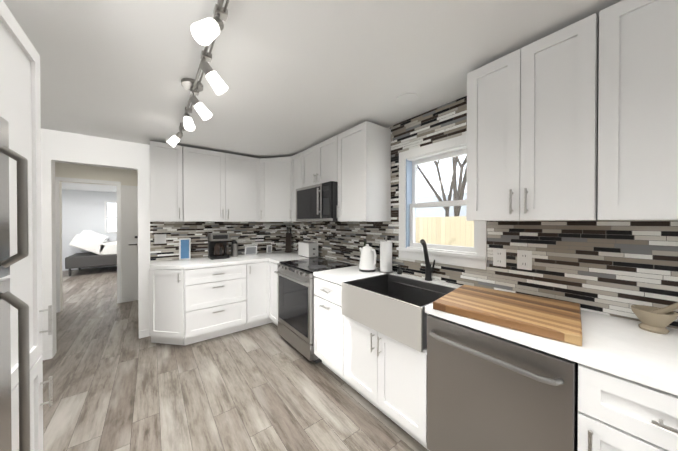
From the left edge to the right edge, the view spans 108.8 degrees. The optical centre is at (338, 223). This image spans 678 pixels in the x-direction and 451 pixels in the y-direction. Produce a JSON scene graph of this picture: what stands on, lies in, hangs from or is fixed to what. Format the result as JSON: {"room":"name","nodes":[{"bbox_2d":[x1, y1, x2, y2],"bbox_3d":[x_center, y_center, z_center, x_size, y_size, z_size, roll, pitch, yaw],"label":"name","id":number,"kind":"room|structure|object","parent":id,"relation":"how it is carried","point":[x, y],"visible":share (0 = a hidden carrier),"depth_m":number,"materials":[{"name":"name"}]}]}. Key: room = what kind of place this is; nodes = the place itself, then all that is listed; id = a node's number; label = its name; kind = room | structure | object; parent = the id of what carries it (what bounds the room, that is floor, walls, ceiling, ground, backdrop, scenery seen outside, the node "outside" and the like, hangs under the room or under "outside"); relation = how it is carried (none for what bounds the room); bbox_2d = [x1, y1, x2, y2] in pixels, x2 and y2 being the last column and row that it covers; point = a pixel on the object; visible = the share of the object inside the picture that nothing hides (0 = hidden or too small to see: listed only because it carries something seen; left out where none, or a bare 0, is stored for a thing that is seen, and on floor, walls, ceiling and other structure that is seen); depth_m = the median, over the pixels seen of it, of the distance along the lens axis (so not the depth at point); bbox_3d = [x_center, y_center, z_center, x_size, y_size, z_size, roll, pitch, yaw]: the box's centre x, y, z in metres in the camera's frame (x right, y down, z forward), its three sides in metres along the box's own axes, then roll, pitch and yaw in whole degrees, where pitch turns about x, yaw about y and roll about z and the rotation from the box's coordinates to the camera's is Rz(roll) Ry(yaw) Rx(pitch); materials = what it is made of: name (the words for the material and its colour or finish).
{"room":"kitchen","nodes":[
{"label":"kitchen","id":0,"kind":"room"},
{"bbox_2d":[62,189,116,270],"bbox_3d":[-7.518,0.173,7.357,3.690,2.335,0.120,0,1,-38],"label":"wall","id":1,"kind":"structure","parent":0,"point":[82,210],"depth_m":7.18,"materials":[{"name":"white paint"}]},
{"bbox_2d":[104,201,116,232],"bbox_3d":[-6.929,-0.213,7.786,0.850,1.000,0.120,0,1,-38],"label":"bedroom window","id":2,"kind":"structure","parent":1,"relation":"in","point":[105,208],"depth_m":7.51,"materials":[{"name":"white"}]},
{"bbox_2d":[55,162,137,311],"bbox_3d":[-4.038,0.196,4.057,1.950,2.335,0.120,0,1,-38],"label":"wall","id":3,"kind":"structure","parent":0,"point":[122,176],"depth_m":3.93,"materials":[{"name":"white paint"}]},
{"bbox_2d":[55,177,121,312],"bbox_3d":[-4.212,0.319,3.838,1.145,2.089,0.013,0,1,-38],"label":"door frame","id":4,"kind":"structure","parent":3,"relation":"attached to","point":[57,204],"depth_m":3.89,"materials":[{"name":"white wood"}]},
{"bbox_2d":[121,185,137,302],"bbox_3d":[-3.518,0.342,4.326,0.540,2.022,0.088,0,1,-38],"label":"hall door","id":5,"kind":"structure","parent":3,"relation":"in","point":[129,222],"depth_m":4.23,"materials":[{"name":"white wood"}]},
{"bbox_2d":[41,128,277,357],"bbox_3d":[-2.104,0.202,3.209,3.130,2.335,0.130,0,1,-38],"label":"wall","id":6,"kind":"structure","parent":0,"point":[66,147],"depth_m":2.61,"materials":[{"name":"white paint"}]},
{"bbox_2d":[41,349,51,359],"bbox_3d":[-3.065,1.329,2.382,0.328,0.089,0.011,0,1,-38],"label":"baseboard","id":7,"kind":"structure","parent":6,"relation":"attached to","point":[47,354],"depth_m":2.46,"materials":[{"name":"white wood"}]},
{"bbox_2d":[150,141,182,221],"bbox_3d":[-2.068,-0.479,2.906,0.308,0.900,0.366,0,1,-38],"label":"upper cabinet","id":8,"kind":"object","parent":6,"relation":"attached to","point":[166,182],"visible":1,"depth_m":2.79,"materials":[{"name":"white wood"}]},
{"bbox_2d":[150,222,289,260],"bbox_3d":[-1.569,0.205,3.537,1.869,0.496,0.006,0,1,-38],"label":"backsplash","id":9,"kind":"structure","parent":6,"relation":"attached to","point":[261,236],"depth_m":3.36,"materials":[{"name":"tile"}]},
{"bbox_2d":[154,234,165,243],"bbox_3d":[-2.223,0.185,3.020,0.118,0.118,0.011,0,1,-38],"label":"switch plate","id":10,"kind":"object","parent":9,"relation":"attached to","point":[159,238],"visible":1,"depth_m":3.01,"materials":[{"name":"white plastic"}]},
{"bbox_2d":[182,146,259,221],"bbox_3d":[-1.576,-0.481,3.287,0.930,0.900,0.366,0,1,-38],"label":"upper cabinet","id":11,"kind":"object","parent":6,"relation":"attached to","point":[220,187],"visible":0.98,"depth_m":3.13,"materials":[{"name":"white wood"}]},
{"bbox_2d":[43,266,428,450],"bbox_3d":[-3.212,1.401,2.909,5.540,0.060,12.800,0,1,-38],"label":"floor","id":12,"kind":"structure","parent":0,"point":[119,384],"depth_m":1.97,"materials":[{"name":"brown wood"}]},
{"bbox_2d":[0,116,29,450],"bbox_3d":[-1.006,0.545,0.156,0.833,1.689,0.875,0,1,-38],"label":"fridge","id":13,"kind":"object","parent":12,"relation":"on","point":[8,298],"visible":1,"depth_m":0.70,"materials":[{"name":"silver metal"}]},
{"bbox_2d":[0,0,52,450],"bbox_3d":[-1.453,0.321,0.676,0.776,2.129,0.473,0,1,-38],"label":"pantry","id":14,"kind":"object","parent":12,"relation":"on","point":[20,113],"visible":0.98,"depth_m":0.97,"materials":[{"name":"white wood"}]},
{"bbox_2d":[65,230,116,275],"bbox_3d":[-6.645,0.757,7.140,1.700,1.169,1.200,0,1,-38],"label":"bed","id":15,"kind":"object","parent":12,"relation":"on","point":[100,248],"visible":0.54,"depth_m":6.51,"materials":[{"name":"white fabric"}]},
{"bbox_2d":[149,268,184,344],"bbox_3d":[-2.001,0.934,2.810,0.309,0.873,0.615,0,1,-38],"label":"base cabinet","id":16,"kind":"object","parent":12,"relation":"on","point":[166,306],"visible":0.98,"depth_m":2.70,"materials":[{"name":"white wood"}]},
{"bbox_2d":[184,263,246,345],"bbox_3d":[-1.604,0.932,3.091,0.660,0.873,0.654,0,1,-38],"label":"drawers","id":17,"kind":"object","parent":12,"relation":"on","point":[215,301],"visible":0.96,"depth_m":2.85,"materials":[{"name":"white wood"}]},
{"bbox_2d":[245,261,277,328],"bbox_3d":[-0.884,0.930,3.441,0.903,0.873,0.986,0,1,-38],"label":"base cabinet","id":18,"kind":"object","parent":12,"relation":"on","point":[262,291],"visible":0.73,"depth_m":3.16,"materials":[{"name":"white wood"}]},
{"bbox_2d":[150,251,677,395],"bbox_3d":[-0.319,0.483,1.925,1.869,0.038,4.070,0,1,-38],"label":"countertop","id":19,"kind":"structure","parent":18,"relation":"on","point":[631,350],"depth_m":1.01,"materials":[{"name":"stone"}]},
{"bbox_2d":[179,238,190,259],"bbox_3d":[-1.980,0.318,3.110,0.125,0.275,0.100,0,1,-38],"label":"photo card","id":20,"kind":"object","parent":19,"relation":"on","point":[184,248],"visible":1,"depth_m":3.08,"materials":[{"name":"white"}]},
{"bbox_2d":[208,233,229,259],"bbox_3d":[-1.601,0.289,3.232,0.217,0.330,0.270,0,1,-38],"label":"coffee maker","id":21,"kind":"object","parent":19,"relation":"on","point":[217,245],"visible":1,"depth_m":3.18,"materials":[{"name":"black plastic"}]},
{"bbox_2d":[231,240,237,256],"bbox_3d":[-1.455,0.337,3.377,0.086,0.232,0.085,0,1,-38],"label":"steel canister","id":22,"kind":"object","parent":19,"relation":"on","point":[234,248],"visible":1,"depth_m":3.35,"materials":[{"name":"grey metal"}]},
{"bbox_2d":[244,246,256,254],"bbox_3d":[-1.305,0.386,3.567,0.175,0.134,0.102,0,1,-38],"label":"photo frame","id":23,"kind":"object","parent":19,"relation":"on","point":[250,250],"visible":1,"depth_m":3.53,"materials":[{"name":"white"}]},
{"bbox_2d":[266,245,271,253],"bbox_3d":[-1.093,0.386,3.759,0.085,0.130,0.097,0,1,-38],"label":"photo frame","id":24,"kind":"object","parent":19,"relation":"on","point":[269,249],"visible":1,"depth_m":3.73,"materials":[{"name":"white"}]},
{"bbox_2d":[285,227,291,251],"bbox_3d":[-0.819,0.245,3.932,0.090,0.407,0.166,0,0,-3],"label":"knife block","id":25,"kind":"object","parent":19,"relation":"on","point":[288,241],"visible":0.98,"depth_m":3.90,"materials":[{"name":"brown wood"}]},
{"bbox_2d":[298,242,317,257],"bbox_3d":[-0.423,0.355,3.368,0.150,0.196,0.310,0,1,-38],"label":"toaster","id":26,"kind":"object","parent":19,"relation":"on","point":[308,249],"visible":1,"depth_m":3.28,"materials":[{"name":"white"}]},
{"bbox_2d":[359,244,376,271],"bbox_3d":[0.281,0.328,2.385,0.168,0.265,0.232,0,1,-38],"label":"kettle","id":27,"kind":"object","parent":19,"relation":"on","point":[368,256],"visible":1,"depth_m":2.33,"materials":[{"name":"white"}]},
{"bbox_2d":[379,236,392,272],"bbox_3d":[0.453,0.289,2.331,0.132,0.343,0.132,0,1,-38],"label":"paper towel","id":28,"kind":"object","parent":19,"relation":"on","point":[385,256],"visible":0.98,"depth_m":2.28,"materials":[{"name":"white paper"}]},
{"bbox_2d":[394,264,401,273],"bbox_3d":[0.541,0.415,2.224,0.094,0.091,0.047,0,1,-38],"label":"soap dispenser","id":29,"kind":"object","parent":19,"relation":"on","point":[399,270],"visible":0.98,"depth_m":2.22,"materials":[{"name":"grey"}]},
{"bbox_2d":[342,274,456,351],"bbox_3d":[0.462,0.596,1.829,0.558,0.255,0.727,0,1,-38],"label":"farmhouse sink","id":30,"kind":"object","parent":19,"relation":"in","point":[391,306],"visible":0.83,"depth_m":1.74,"materials":[{"name":"silver metal"}]},
{"bbox_2d":[420,239,434,280],"bbox_3d":[0.703,0.290,1.951,0.178,0.345,0.098,0,1,-38],"label":"faucet","id":31,"kind":"object","parent":19,"relation":"on","point":[428,273],"visible":1,"depth_m":1.97,"materials":[{"name":"grey metal"}]},
{"bbox_2d":[433,284,581,345],"bbox_3d":[0.902,0.446,1.314,0.580,0.042,0.524,0,1,44],"label":"cutting board","id":32,"kind":"object","parent":19,"relation":"on","point":[558,320],"visible":1,"depth_m":1.20,"materials":[{"name":"brown wood"}]},
{"bbox_2d":[631,302,677,333],"bbox_3d":[1.398,0.395,1.058,0.129,0.149,0.161,0,1,-38],"label":"mortar","id":33,"kind":"object","parent":19,"relation":"on","point":[655,319],"visible":0.98,"depth_m":1.05,"materials":[{"name":"beige stone"}]},
{"bbox_2d":[274,257,356,362],"bbox_3d":[-0.289,0.913,2.791,0.670,0.916,0.758,0,1,-38],"label":"range","id":34,"kind":"object","parent":12,"relation":"on","point":[296,294],"visible":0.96,"depth_m":2.56,"materials":[{"name":"silver metal"}]},
{"bbox_2d":[314,277,351,386],"bbox_3d":[0.124,0.938,2.340,0.654,0.873,0.453,0,1,-38],"label":"base cabinet","id":35,"kind":"object","parent":12,"relation":"on","point":[328,334],"visible":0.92,"depth_m":2.15,"materials":[{"name":"white wood"}]},
{"bbox_2d":[344,313,430,450],"bbox_3d":[0.498,0.941,1.858,0.654,0.873,0.758,0,1,-38],"label":"base cabinet","id":36,"kind":"object","parent":12,"relation":"on","point":[386,375],"visible":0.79,"depth_m":1.61,"materials":[{"name":"white wood"}]},
{"bbox_2d":[427,314,577,450],"bbox_3d":[0.893,0.948,1.297,0.657,0.867,0.602,0,1,-38],"label":"dishwasher","id":37,"kind":"object","parent":12,"relation":"on","point":[487,392],"visible":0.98,"depth_m":1.10,"materials":[{"name":"silver metal"}]},
{"bbox_2d":[578,363,677,450],"bbox_3d":[1.248,0.948,0.890,0.654,0.873,0.465,0,1,-38],"label":"base cabinet","id":38,"kind":"object","parent":12,"relation":"on","point":[616,413],"visible":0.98,"depth_m":0.81,"materials":[{"name":"white wood"}]},
{"bbox_2d":[3,0,621,191],"bbox_3d":[-3.212,-1.009,2.893,5.540,0.090,12.800,0,1,-38],"label":"ceiling","id":39,"kind":"structure","parent":0,"point":[297,76],"depth_m":1.42,"materials":[{"name":"white paint"}]},
{"bbox_2d":[166,0,228,146],"bbox_3d":[-0.993,-0.833,1.649,0.230,0.243,1.765,0,1,-38],"label":"track light","id":40,"kind":"object","parent":39,"relation":"attached to","point":[205,32],"visible":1,"depth_m":1.29,"materials":[{"name":"white glass"}]},
{"bbox_2d":[396,93,418,104],"bbox_3d":[0.518,-0.952,1.849,0.170,0.008,0.170,0,1,-38],"label":"recessed light","id":41,"kind":"object","parent":39,"relation":"in","point":[406,98],"visible":1,"depth_m":1.84,"materials":[{"name":"white plastic"}]},
{"bbox_2d":[294,127,674,328],"bbox_3d":[0.961,0.211,1.915,0.130,2.335,5.930,0,1,-38],"label":"wall","id":42,"kind":"structure","parent":0,"point":[584,310],"depth_m":1.29,"materials":[{"name":"white paint"}]},
{"bbox_2d":[260,157,290,221],"bbox_3d":[-0.868,-0.484,3.629,0.636,0.900,0.693,0,1,-38],"label":"upper cabinet","id":43,"kind":"object","parent":42,"relation":"attached to","point":[275,189],"visible":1,"depth_m":3.41,"materials":[{"name":"white wood"}]},
{"bbox_2d":[290,152,322,221],"bbox_3d":[-0.459,-0.482,3.321,0.366,0.900,0.296,0,1,-38],"label":"upper cabinet","id":44,"kind":"object","parent":42,"relation":"attached to","point":[295,171],"visible":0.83,"depth_m":3.27,"materials":[{"name":"white wood"}]},
{"bbox_2d":[301,135,337,187],"bbox_3d":[-0.134,-0.686,2.901,0.366,0.485,0.760,0,1,-38],"label":"upper cabinet","id":45,"kind":"object","parent":42,"relation":"attached to","point":[319,163],"visible":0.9,"depth_m":2.77,"materials":[{"name":"white wood"}]},
{"bbox_2d":[296,181,337,220],"bbox_3d":[-0.168,-0.237,2.878,0.450,0.407,0.756,0,1,-38],"label":"microwave","id":46,"kind":"object","parent":45,"relation":"attached to","point":[317,202],"visible":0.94,"depth_m":2.64,"materials":[{"name":"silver metal"}]},
{"bbox_2d":[337,121,390,221],"bbox_3d":[0.231,-0.475,2.431,0.366,0.900,0.428,0,1,-38],"label":"upper cabinet","id":47,"kind":"object","parent":42,"relation":"attached to","point":[364,171],"visible":0.96,"depth_m":2.30,"materials":[{"name":"white wood"}]},
{"bbox_2d":[396,134,486,269],"bbox_3d":[0.842,-0.175,2.033,0.160,0.985,0.771,0,1,-38],"label":"window","id":48,"kind":"structure","parent":42,"relation":"in","point":[475,256],"depth_m":2.05,"materials":[{"name":"white wood"}]},
{"bbox_2d":[290,96,677,328],"bbox_3d":[0.580,-0.248,2.293,0.006,1.419,4.599,0,1,-38],"label":"backsplash","id":49,"kind":"structure","parent":42,"relation":"attached to","point":[616,268],"depth_m":1.45,"materials":[{"name":"tile"}]},
{"bbox_2d":[493,248,505,266],"bbox_3d":[1.081,0.225,1.635,0.009,0.120,0.075,0,1,-38],"label":"electrical outlet","id":50,"kind":"object","parent":49,"relation":"attached to","point":[499,256],"visible":1,"depth_m":1.63,"materials":[{"name":"white plastic"}]},
{"bbox_2d":[517,250,531,269],"bbox_3d":[1.166,0.226,1.526,0.009,0.120,0.075,0,1,-38],"label":"electrical outlet","id":51,"kind":"object","parent":49,"relation":"attached to","point":[524,259],"visible":1,"depth_m":1.52,"materials":[{"name":"white plastic"}]},
{"bbox_2d":[466,13,600,220],"bbox_3d":[1.062,-0.468,1.358,0.366,0.900,0.548,0,1,-38],"label":"upper cabinet","id":52,"kind":"object","parent":42,"relation":"attached to","point":[532,131],"visible":0.98,"depth_m":1.22,"materials":[{"name":"white wood"}]},
{"bbox_2d":[597,0,677,220],"bbox_3d":[1.508,-0.464,0.782,0.366,0.900,0.900,0,1,-38],"label":"upper cabinet","id":53,"kind":"object","parent":42,"relation":"attached to","point":[638,116],"visible":1,"depth_m":0.97,"materials":[{"name":"white wood"}]},
{"label":"outside","id":54,"kind":"structure","parent":0,"visible":0},
{"bbox_3d":[3.284,1.715,3.833,5.860,0.100,9.500,0,1,-38],"label":"ground","id":55,"kind":"structure","parent":54,"visible":0},
{"bbox_2d":[417,155,466,216],"bbox_3d":[2.893,-1.326,6.429,3.430,5.966,5.608,0,1,-38],"label":"tree","id":56,"kind":"object","parent":55,"relation":"on","point":[453,180],"depth_m":5.73,"materials":[{"name":"grey plant"}]},
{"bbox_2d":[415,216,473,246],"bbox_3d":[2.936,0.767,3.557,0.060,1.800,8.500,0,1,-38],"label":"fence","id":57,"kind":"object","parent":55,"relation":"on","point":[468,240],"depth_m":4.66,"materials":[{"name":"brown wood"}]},
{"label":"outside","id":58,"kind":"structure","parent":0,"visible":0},
{"bbox_2d":[415,193,466,216],"bbox_3d":[6.169,0.268,7.006,0.600,2.750,14.000,0,1,-38],"label":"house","id":59,"kind":"structure","parent":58,"point":[421,212],"depth_m":9.60,"materials":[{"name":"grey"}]}
]}

